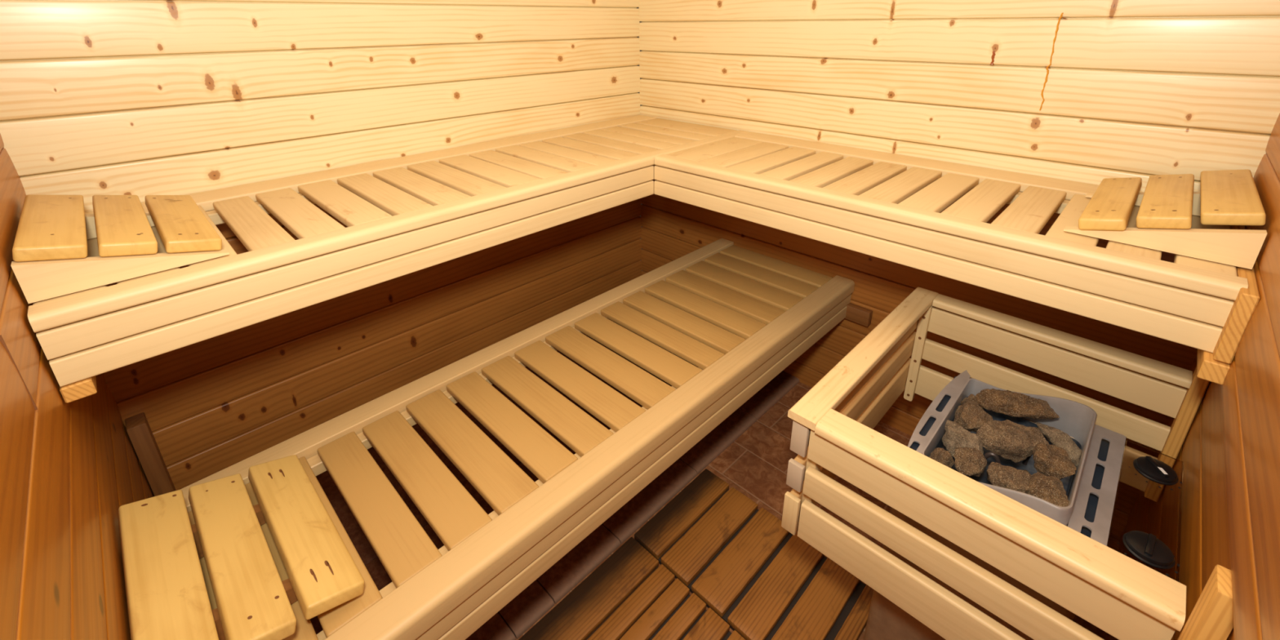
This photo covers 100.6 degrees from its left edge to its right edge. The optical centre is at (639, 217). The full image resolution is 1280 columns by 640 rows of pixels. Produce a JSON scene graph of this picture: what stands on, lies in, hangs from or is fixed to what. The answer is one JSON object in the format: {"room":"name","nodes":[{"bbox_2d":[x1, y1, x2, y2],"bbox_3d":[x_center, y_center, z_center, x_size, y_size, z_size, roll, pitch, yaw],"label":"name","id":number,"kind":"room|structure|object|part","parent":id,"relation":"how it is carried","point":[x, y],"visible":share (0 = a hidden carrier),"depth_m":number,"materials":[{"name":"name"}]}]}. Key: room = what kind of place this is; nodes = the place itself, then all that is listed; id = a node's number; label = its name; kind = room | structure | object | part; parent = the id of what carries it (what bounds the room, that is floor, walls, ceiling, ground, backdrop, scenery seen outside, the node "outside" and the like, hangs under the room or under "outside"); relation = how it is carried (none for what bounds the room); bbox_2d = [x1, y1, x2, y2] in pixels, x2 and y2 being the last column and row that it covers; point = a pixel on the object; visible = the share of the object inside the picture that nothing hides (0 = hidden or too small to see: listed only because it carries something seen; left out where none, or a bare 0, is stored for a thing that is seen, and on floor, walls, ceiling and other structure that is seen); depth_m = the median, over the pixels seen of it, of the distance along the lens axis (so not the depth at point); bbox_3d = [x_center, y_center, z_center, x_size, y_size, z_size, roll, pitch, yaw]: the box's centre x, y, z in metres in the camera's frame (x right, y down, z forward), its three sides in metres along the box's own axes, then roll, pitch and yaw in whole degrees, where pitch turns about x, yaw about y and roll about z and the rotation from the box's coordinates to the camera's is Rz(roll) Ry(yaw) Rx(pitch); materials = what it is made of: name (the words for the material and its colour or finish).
{"room":"spa","nodes":[
{"label":"spa","id":0,"kind":"room"},
{"bbox_2d":[0,133,154,639],"bbox_3d":[-0.670,0.192,0.526,1.954,2.156,0.028,18,27,41],"label":"wall","id":1,"kind":"structure","parent":0,"point":[67,470],"depth_m":0.69,"materials":[{"name":"brown wood"}]},
{"bbox_2d":[0,0,641,490],"bbox_3d":[-0.690,-0.271,1.804,0.028,2.276,1.941,18,27,41],"label":"wall","id":2,"kind":"structure","parent":0,"point":[140,98],"depth_m":1.57,"materials":[{"name":"brown wood"}]},
{"bbox_2d":[27,115,749,403],"bbox_3d":[-0.454,-0.090,1.645,0.600,0.158,1.901,18,27,41],"label":"bench","id":3,"kind":"object","parent":2,"relation":"attached to","point":[406,215],"visible":0.86,"depth_m":1.21,"materials":[{"name":"beige wood"}]},
{"bbox_2d":[10,195,229,303],"bbox_3d":[-0.999,0.012,1.025,0.400,0.088,0.256,18,27,41],"label":"headrest cover","id":4,"kind":"object","parent":3,"relation":"on","point":[50,248],"visible":1,"depth_m":0.93,"materials":[{"name":"brown wood"}]},
{"bbox_3d":[-0.629,-0.211,1.785,0.108,0.025,1.899,18,27,41],"label":"rail","id":5,"kind":"part","parent":3,"relation":"part of","materials":[{"name":"beige wood"}]},
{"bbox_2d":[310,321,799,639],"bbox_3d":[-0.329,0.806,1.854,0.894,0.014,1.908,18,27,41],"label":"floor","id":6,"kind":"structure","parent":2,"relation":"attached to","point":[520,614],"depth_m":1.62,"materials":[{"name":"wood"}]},
{"bbox_2d":[515,382,1110,639],"bbox_3d":[0.027,0.955,1.535,1.994,0.050,1.971,18,27,41],"label":"floor","id":7,"kind":"structure","parent":0,"point":[755,464],"depth_m":1.79,"materials":[{"name":"tile"}]},
{"bbox_2d":[124,412,176,496],"bbox_3d":[-1.296,0.733,1.445,0.059,0.452,0.038,18,27,41],"label":"post","id":8,"kind":"object","parent":7,"relation":"on","point":[138,428],"visible":0.53,"depth_m":1.38,"materials":[{"name":"brown wood"}]},
{"bbox_2d":[518,537,745,639],"bbox_3d":[-0.070,1.075,1.095,0.567,0.030,0.706,18,27,41],"label":"duckboard","id":9,"kind":"object","parent":7,"relation":"on","point":[628,596],"visible":1,"depth_m":1.32,"materials":[{"name":"brown wood"}]},
{"bbox_2d":[634,468,873,639],"bbox_3d":[0.303,0.942,1.445,0.573,0.030,0.333,18,27,41],"label":"duckboard","id":10,"kind":"object","parent":7,"relation":"on","point":[764,580],"visible":0.9,"depth_m":1.42,"materials":[{"name":"brown wood"}]},
{"bbox_2d":[863,369,1183,639],"bbox_3d":[0.778,0.728,1.132,0.400,0.640,0.414,18,27,41],"label":"electric stove","id":11,"kind":"object","parent":7,"relation":"on","point":[1146,526],"visible":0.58,"depth_m":0.99,"materials":[{"name":"grey metal"}]},
{"bbox_2d":[928,447,954,468],"bbox_3d":[0.590,0.479,1.049,0.060,0.048,0.032,-2,20,-4],"label":"stone","id":12,"kind":"object","parent":11,"relation":"in","point":[943,456],"visible":0.6,"depth_m":1.04,"materials":[{"name":"brown stone"}]},
{"bbox_2d":[942,419,983,457],"bbox_3d":[0.658,0.457,1.084,0.077,0.059,0.073,18,27,41],"label":"stone","id":13,"kind":"object","parent":11,"relation":"in","point":[955,436],"visible":0.8,"depth_m":1.08,"materials":[{"name":"brown stone"}]},
{"bbox_3d":[0.743,0.744,1.162,0.302,0.530,0.382,18,27,41],"label":"casing","id":14,"kind":"part","parent":11,"relation":"part of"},
{"bbox_2d":[954,446,986,476],"bbox_3d":[0.640,0.481,1.038,0.056,0.058,0.069,18,27,41],"label":"stone","id":15,"kind":"object","parent":11,"relation":"in","point":[969,461],"visible":0.98,"depth_m":1.02,"materials":[{"name":"brown stone"}]},
{"bbox_2d":[960,393,984,409],"bbox_3d":[0.754,0.430,1.212,0.049,0.043,0.043,18,27,41],"label":"stone","id":16,"kind":"object","parent":11,"relation":"in","point":[970,398],"visible":0.28,"depth_m":1.22,"materials":[{"name":"brown stone"}]},
{"bbox_2d":[953,400,993,432],"bbox_3d":[0.719,0.435,1.151,0.072,0.059,0.077,-10,22,-25],"label":"stone","id":17,"kind":"object","parent":11,"relation":"in","point":[970,415],"visible":0.77,"depth_m":1.14,"materials":[{"name":"brown stone"}]},
{"bbox_3d":[0.687,0.482,1.042,0.040,0.054,0.008,13,24,32],"label":"heating rod","id":18,"kind":"part","parent":11,"relation":"part of","materials":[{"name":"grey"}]},
{"bbox_2d":[986,462,1031,493],"bbox_3d":[0.683,0.489,0.984,0.076,0.058,0.070,8,22,22],"label":"stone","id":19,"kind":"object","parent":11,"relation":"in","point":[999,475],"visible":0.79,"depth_m":0.97,"materials":[{"name":"brown stone"}]},
{"bbox_2d":[921,377,1097,525],"bbox_3d":[0.746,0.479,1.085,0.232,0.140,0.350,18,27,41],"label":"basket","id":20,"kind":"object","parent":11,"relation":"on","point":[1077,420],"depth_m":1.11,"materials":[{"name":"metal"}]},
{"bbox_2d":[976,419,1049,462],"bbox_3d":[0.746,0.450,1.081,0.130,0.065,0.077,-3,20,-7],"label":"stone","id":21,"kind":"object","parent":11,"relation":"in","point":[1006,438],"visible":0.94,"depth_m":1.06,"materials":[{"name":"brown stone"}]},
{"bbox_2d":[973,388,1059,419],"bbox_3d":[0.820,0.408,1.164,0.155,0.050,0.073,6,21,18],"label":"stone","id":22,"kind":"object","parent":11,"relation":"in","point":[1008,402],"visible":1,"depth_m":1.15,"materials":[{"name":"brown stone"}]},
{"bbox_3d":[0.820,0.489,1.088,0.052,0.054,0.008,9,22,23],"label":"heating rod","id":23,"kind":"part","parent":11,"relation":"part of","materials":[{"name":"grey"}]},
{"bbox_2d":[1026,471,1069,506],"bbox_3d":[0.736,0.498,0.968,0.078,0.057,0.074,18,27,41],"label":"stone","id":24,"kind":"object","parent":11,"relation":"in","point":[1051,489],"visible":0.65,"depth_m":0.95,"materials":[{"name":"brown stone"}]},
{"bbox_2d":[1032,442,1076,479],"bbox_3d":[0.799,0.469,1.027,0.070,0.056,0.081,18,27,41],"label":"stone","id":25,"kind":"object","parent":11,"relation":"in","point":[1050,460],"visible":0.91,"depth_m":1.01,"materials":[{"name":"brown stone"}]},
{"bbox_2d":[1036,422,1082,468],"bbox_3d":[0.854,0.458,1.085,0.053,0.052,0.106,-4,21,-10],"label":"stone","id":26,"kind":"object","parent":11,"relation":"in","point":[1056,437],"visible":0.81,"depth_m":1.07,"materials":[{"name":"brown stone"}]},
{"bbox_2d":[1117,542,1179,575],"bbox_3d":[0.803,0.529,0.841,0.073,0.001,0.074,18,27,41],"label":"print","id":27,"kind":"object","parent":11,"relation":"on","point":[1178,565],"depth_m":0.81},
{"bbox_3d":[0.802,0.519,0.838,0.062,0.018,0.062,18,27,41],"label":"knob","id":28,"kind":"part","parent":11,"relation":"part of","materials":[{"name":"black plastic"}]},
{"bbox_3d":[0.954,0.464,0.983,0.062,0.018,0.062,18,27,41],"label":"knob","id":29,"kind":"part","parent":11,"relation":"part of","materials":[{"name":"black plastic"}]},
{"bbox_2d":[1157,466,1167,474],"bbox_3d":[0.951,0.460,0.968,0.015,0.001,0.016,18,27,41],"label":"print","id":30,"kind":"object","parent":11,"relation":"on","point":[1162,469],"depth_m":0.97},
{"bbox_2d":[639,0,1279,532],"bbox_3d":[0.703,-0.287,1.802,1.954,2.156,0.029,18,27,41],"label":"wall","id":31,"kind":"structure","parent":0,"point":[1089,91],"depth_m":1.54,"materials":[{"name":"brown wood"}]},
{"bbox_2d":[180,238,872,639],"bbox_3d":[-0.083,0.473,1.469,0.676,0.148,1.907,18,27,41],"label":"bench","id":32,"kind":"object","parent":31,"relation":"attached to","point":[740,316],"visible":0.91,"depth_m":1.23,"materials":[{"name":"beige wood"}]},
{"bbox_2d":[118,454,364,639],"bbox_3d":[-0.670,0.556,0.888,0.402,0.107,0.263,18,27,41],"label":"headrest cover","id":33,"kind":"object","parent":32,"relation":"on","point":[167,598],"visible":1,"depth_m":0.85,"materials":[{"name":"brown wood"}]},
{"bbox_3d":[-0.293,0.349,1.643,0.064,0.032,1.899,18,27,41],"label":"rail","id":34,"kind":"part","parent":32,"relation":"part of","materials":[{"name":"beige wood"}]},
{"bbox_3d":[0.078,0.480,1.301,0.070,0.048,1.899,18,27,41],"label":"rail","id":35,"kind":"part","parent":32,"relation":"part of","materials":[{"name":"beige wood"}]},
{"bbox_2d":[653,131,1259,385],"bbox_3d":[0.689,-0.030,1.461,1.304,0.164,0.574,18,27,41],"label":"bench","id":36,"kind":"object","parent":31,"relation":"attached to","point":[889,206],"visible":0.91,"depth_m":1.19,"materials":[{"name":"beige wood"}]},
{"bbox_3d":[0.851,-0.154,1.593,1.292,0.025,0.108,18,27,41],"label":"rail","id":37,"kind":"part","parent":36,"relation":"part of","materials":[{"name":"beige wood"}]},
{"bbox_3d":[0.519,-0.035,1.283,1.284,0.028,0.044,18,27,41],"label":"rail","id":38,"kind":"part","parent":36,"relation":"part of","materials":[{"name":"beige wood"}]},
{"bbox_2d":[1063,168,1266,269],"bbox_3d":[1.085,-0.038,1.103,0.256,0.088,0.438,18,27,41],"label":"headrest cover","id":39,"kind":"object","parent":36,"relation":"on","point":[1168,203],"visible":1,"depth_m":0.99,"materials":[{"name":"brown wood"}]},
{"bbox_2d":[1104,113,1279,639],"bbox_3d":[0.694,0.164,0.515,0.051,2.276,1.931,18,27,41],"label":"wall","id":40,"kind":"structure","parent":0,"point":[1229,451],"depth_m":0.73,"materials":[{"name":"brown wood"}]},
{"bbox_2d":[781,287,1233,639],"bbox_3d":[0.720,0.479,1.097,0.574,0.532,0.745,18,27,41],"label":"guard","id":41,"kind":"object","parent":40,"relation":"attached to","point":[833,434],"visible":0.91,"depth_m":0.97,"materials":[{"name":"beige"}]},
{"bbox_3d":[0.551,0.295,1.240,0.056,0.017,0.699,18,27,41],"label":"rail","id":42,"kind":"part","parent":41,"relation":"part of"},
{"bbox_3d":[0.523,0.444,0.846,0.492,0.024,0.063,18,27,41],"label":"rail","id":43,"kind":"part","parent":41,"relation":"part of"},
{"bbox_3d":[0.975,0.280,1.274,0.494,0.019,0.050,18,27,41],"label":"rail","id":44,"kind":"part","parent":41,"relation":"part of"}
]}

